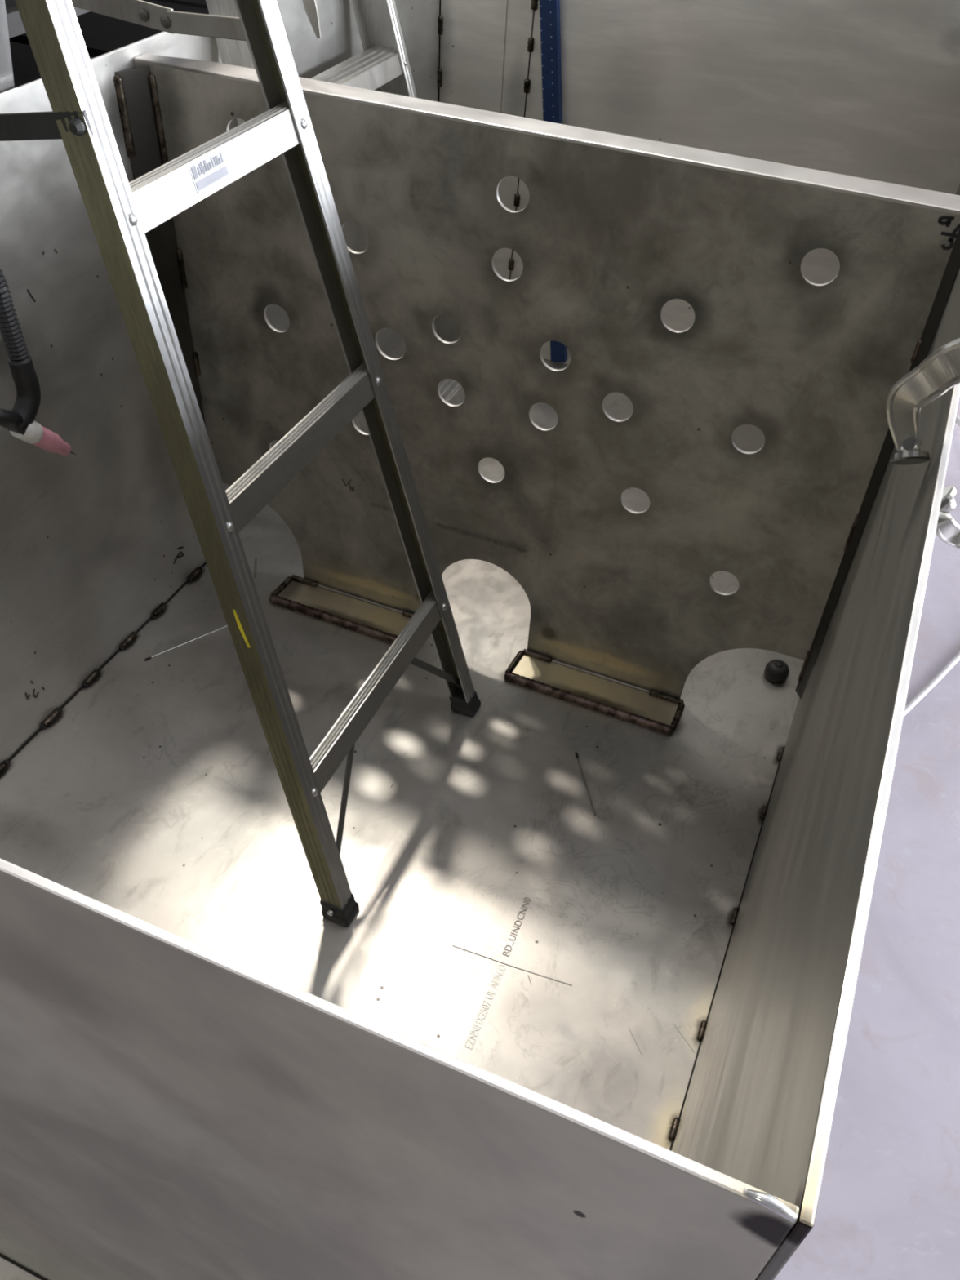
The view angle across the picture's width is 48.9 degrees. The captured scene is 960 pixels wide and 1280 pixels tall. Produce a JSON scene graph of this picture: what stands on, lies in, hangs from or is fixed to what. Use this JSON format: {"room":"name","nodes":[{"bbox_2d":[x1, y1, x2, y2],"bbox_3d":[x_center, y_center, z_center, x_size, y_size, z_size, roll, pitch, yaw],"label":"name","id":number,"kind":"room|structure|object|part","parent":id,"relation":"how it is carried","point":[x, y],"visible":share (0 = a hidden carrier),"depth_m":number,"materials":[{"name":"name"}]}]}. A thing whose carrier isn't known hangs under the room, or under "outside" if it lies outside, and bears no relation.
{"room":"metal fabrication workshop","nodes":[
{"label":"metal fabrication workshop","id":0,"kind":"room"},
{"bbox_2d":[0,269,76,455],"bbox_3d":[-0.612,-0.333,1.194,0.235,0.590,0.113,18,45,15],"label":"torch","id":1,"kind":"object","parent":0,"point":[20,421],"visible":1,"depth_m":1.18,"materials":[{"name":"rubber"}]},
{"bbox_2d":[773,395,959,1279],"bbox_3d":[0.473,-0.735,2.646,9.400,0.100,11.500,18,45,15],"label":"floor","id":2,"kind":"structure","parent":0,"point":[888,1206],"depth_m":1.29,"materials":[{"name":"concrete"}]},
{"bbox_2d":[4,0,89,38],"bbox_3d":[-0.965,-1.851,2.565,0.755,1.512,2.000,18,45,15],"label":"storage rack","id":3,"kind":"object","parent":2,"relation":"on","point":[15,27],"visible":0.02,"depth_m":2.07,"materials":[{"name":"metal"}]},
{"bbox_2d":[9,41,94,88],"bbox_3d":[-1.202,-1.154,2.433,0.610,0.315,0.444,18,45,15],"label":"storage bin","id":4,"kind":"object","parent":3,"relation":"on","point":[24,68],"visible":0.02,"depth_m":2.35,"materials":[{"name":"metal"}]},
{"bbox_2d":[8,0,208,57],"bbox_3d":[-1.007,-1.464,2.773,0.610,0.315,0.444,18,45,15],"label":"storage bin","id":5,"kind":"object","parent":3,"relation":"on","point":[102,34],"visible":0.05,"depth_m":2.57,"materials":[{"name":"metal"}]},
{"bbox_2d":[155,0,208,8],"bbox_3d":[-0.793,-1.797,3.155,0.610,0.295,0.444,18,45,15],"label":"storage bin","id":6,"kind":"object","parent":3,"relation":"on","point":[197,3],"visible":0.02,"depth_m":2.89,"materials":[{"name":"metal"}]},
{"bbox_2d":[205,0,465,430],"bbox_3d":[-0.245,-0.913,1.605,0.450,1.500,0.528,18,45,15],"label":"stepladder","id":7,"kind":"object","parent":2,"relation":"on","point":[384,65],"visible":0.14,"depth_m":1.74,"materials":[{"name":"metal"}]},
{"bbox_3d":[-0.324,-0.804,1.469,0.459,1.478,0.043,30,49,25],"label":"rail","id":8,"kind":"part","parent":7,"relation":"part of","materials":[{"name":"metal"}]},
{"bbox_3d":[-0.174,-1.041,1.729,0.459,1.478,0.043,7,43,4],"label":"rail","id":9,"kind":"part","parent":7,"relation":"part of","materials":[{"name":"metal"}]},
{"bbox_2d":[0,0,959,1279],"bbox_3d":[0.013,-0.817,0.908,1.062,2.353,2.036,18,45,15],"label":"tank","id":10,"kind":"object","parent":2,"relation":"on","point":[546,1037],"visible":0.89,"depth_m":1.35,"materials":[{"name":"metal"}]},
{"bbox_2d":[143,625,227,661],"bbox_3d":[-0.466,0.000,1.715,0.167,0.004,0.004,-25,50,-27],"label":"rod","id":11,"kind":"object","parent":10,"relation":"on","point":[148,658],"visible":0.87,"depth_m":1.71,"materials":[{"name":"metal"}]},
{"bbox_2d":[0,0,480,927],"bbox_3d":[-0.426,-0.446,1.071,0.819,1.562,0.441,18,45,15],"label":"stepladder","id":12,"kind":"object","parent":10,"relation":"in","point":[120,212],"visible":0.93,"depth_m":1.07,"materials":[{"name":"metal"}]},
{"bbox_3d":[-0.556,-0.598,1.222,0.414,1.520,0.033,30,50,26],"label":"rail","id":13,"kind":"part","parent":12,"relation":"part of","materials":[{"name":"metal"}]},
{"bbox_3d":[-0.295,-0.300,0.914,0.411,1.508,0.033,30,50,26],"label":"rail","id":14,"kind":"part","parent":12,"relation":"part of","materials":[{"name":"metal"}]},
{"bbox_2d":[191,152,223,179],"bbox_3d":[-0.246,-0.429,0.954,0.003,0.010,0.047,18,45,15],"label":"print","id":15,"kind":"object","parent":12,"relation":"on","point":[204,166],"depth_m":0.95},
{"bbox_2d":[195,165,228,191],"bbox_3d":[-0.244,-0.421,0.961,0.003,0.007,0.049,18,45,15],"label":"print","id":16,"kind":"object","parent":12,"relation":"on","point":[208,178],"depth_m":0.96},
{"bbox_3d":[-0.179,-0.481,1.113,0.411,1.508,0.033,7,43,3],"label":"rail","id":17,"kind":"part","parent":12,"relation":"part of","materials":[{"name":"metal"}]},
{"bbox_2d":[253,557,257,577],"bbox_3d":[-0.395,-0.128,1.854,0.004,0.004,0.051,-3,44,-7],"label":"rod","id":18,"kind":"object","parent":10,"relation":"on","point":[255,558],"visible":1,"depth_m":1.85,"materials":[{"name":"metal"}]},
{"bbox_3d":[-0.215,-0.050,1.782,0.271,0.005,0.061,18,45,15],"label":"foot plate","id":19,"kind":"part","parent":10,"relation":"part of","materials":[{"name":"beige metal"}]},
{"bbox_3d":[-0.036,0.035,1.712,1.062,0.008,2.036,18,45,15],"label":"plate","id":20,"kind":"part","parent":10,"relation":"part of","materials":[{"name":"grey metal"}]},
{"bbox_2d":[539,0,567,362],"bbox_3d":[0.136,-1.115,2.015,0.190,1.244,0.018,18,45,15],"label":"post","id":21,"kind":"object","parent":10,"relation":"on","point":[549,10],"visible":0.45,"depth_m":2.02,"materials":[{"name":"blue paint"}]},
{"bbox_2d":[575,751,595,815],"bbox_3d":[0.153,0.208,1.533,0.004,0.004,0.117,-5,44,-9],"label":"rod","id":22,"kind":"object","parent":10,"relation":"on","point":[576,753],"visible":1,"depth_m":1.53,"materials":[{"name":"metal"}]},
{"bbox_3d":[0.181,0.078,1.671,0.272,0.005,0.061,18,45,15],"label":"foot plate","id":23,"kind":"part","parent":10,"relation":"part of","materials":[{"name":"beige metal"}]},
{"bbox_2d":[764,659,789,683],"bbox_3d":[0.480,0.048,1.704,0.038,0.028,0.038,18,45,15],"label":"stopper","id":24,"kind":"object","parent":10,"relation":"on","point":[776,671],"visible":1,"depth_m":1.69,"materials":[{"name":"rubber"}]},
{"bbox_3d":[0.481,0.039,1.695,0.014,0.003,0.014,18,45,15],"label":"stopper knob","id":25,"kind":"part","parent":24,"relation":"part of","materials":[{"name":"rubber"}]},
{"bbox_2d":[885,337,959,548],"bbox_3d":[0.650,-0.349,1.466,0.192,0.966,1.725,18,45,15],"label":"pipe","id":26,"kind":"object","parent":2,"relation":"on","point":[939,372],"visible":0.94,"depth_m":0.70,"materials":[{"name":"silver metal"}]},
{"bbox_3d":[0.361,-0.143,0.640,0.195,0.157,0.094,9,44,6],"label":"jaw arm","id":27,"kind":"part","parent":26,"relation":"part of","materials":[{"name":"silver metal"}]},
{"bbox_3d":[0.396,-0.066,0.793,0.064,0.080,0.120,-18,47,-22],"label":"jaw arm","id":28,"kind":"part","parent":26,"relation":"part of","materials":[{"name":"silver metal"}]},
{"bbox_3d":[0.749,-0.285,1.559,0.008,0.754,1.601,18,45,15],"label":"lever","id":29,"kind":"part","parent":26,"relation":"part of","materials":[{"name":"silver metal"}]},
{"bbox_2d":[902,651,959,717],"bbox_3d":[0.782,0.043,1.757,0.479,0.007,0.011,-33,54,-32],"label":"cable","id":30,"kind":"object","parent":2,"relation":"on","point":[956,659],"visible":0.52,"depth_m":1.72,"materials":[{"name":"white plastic"}]}
]}

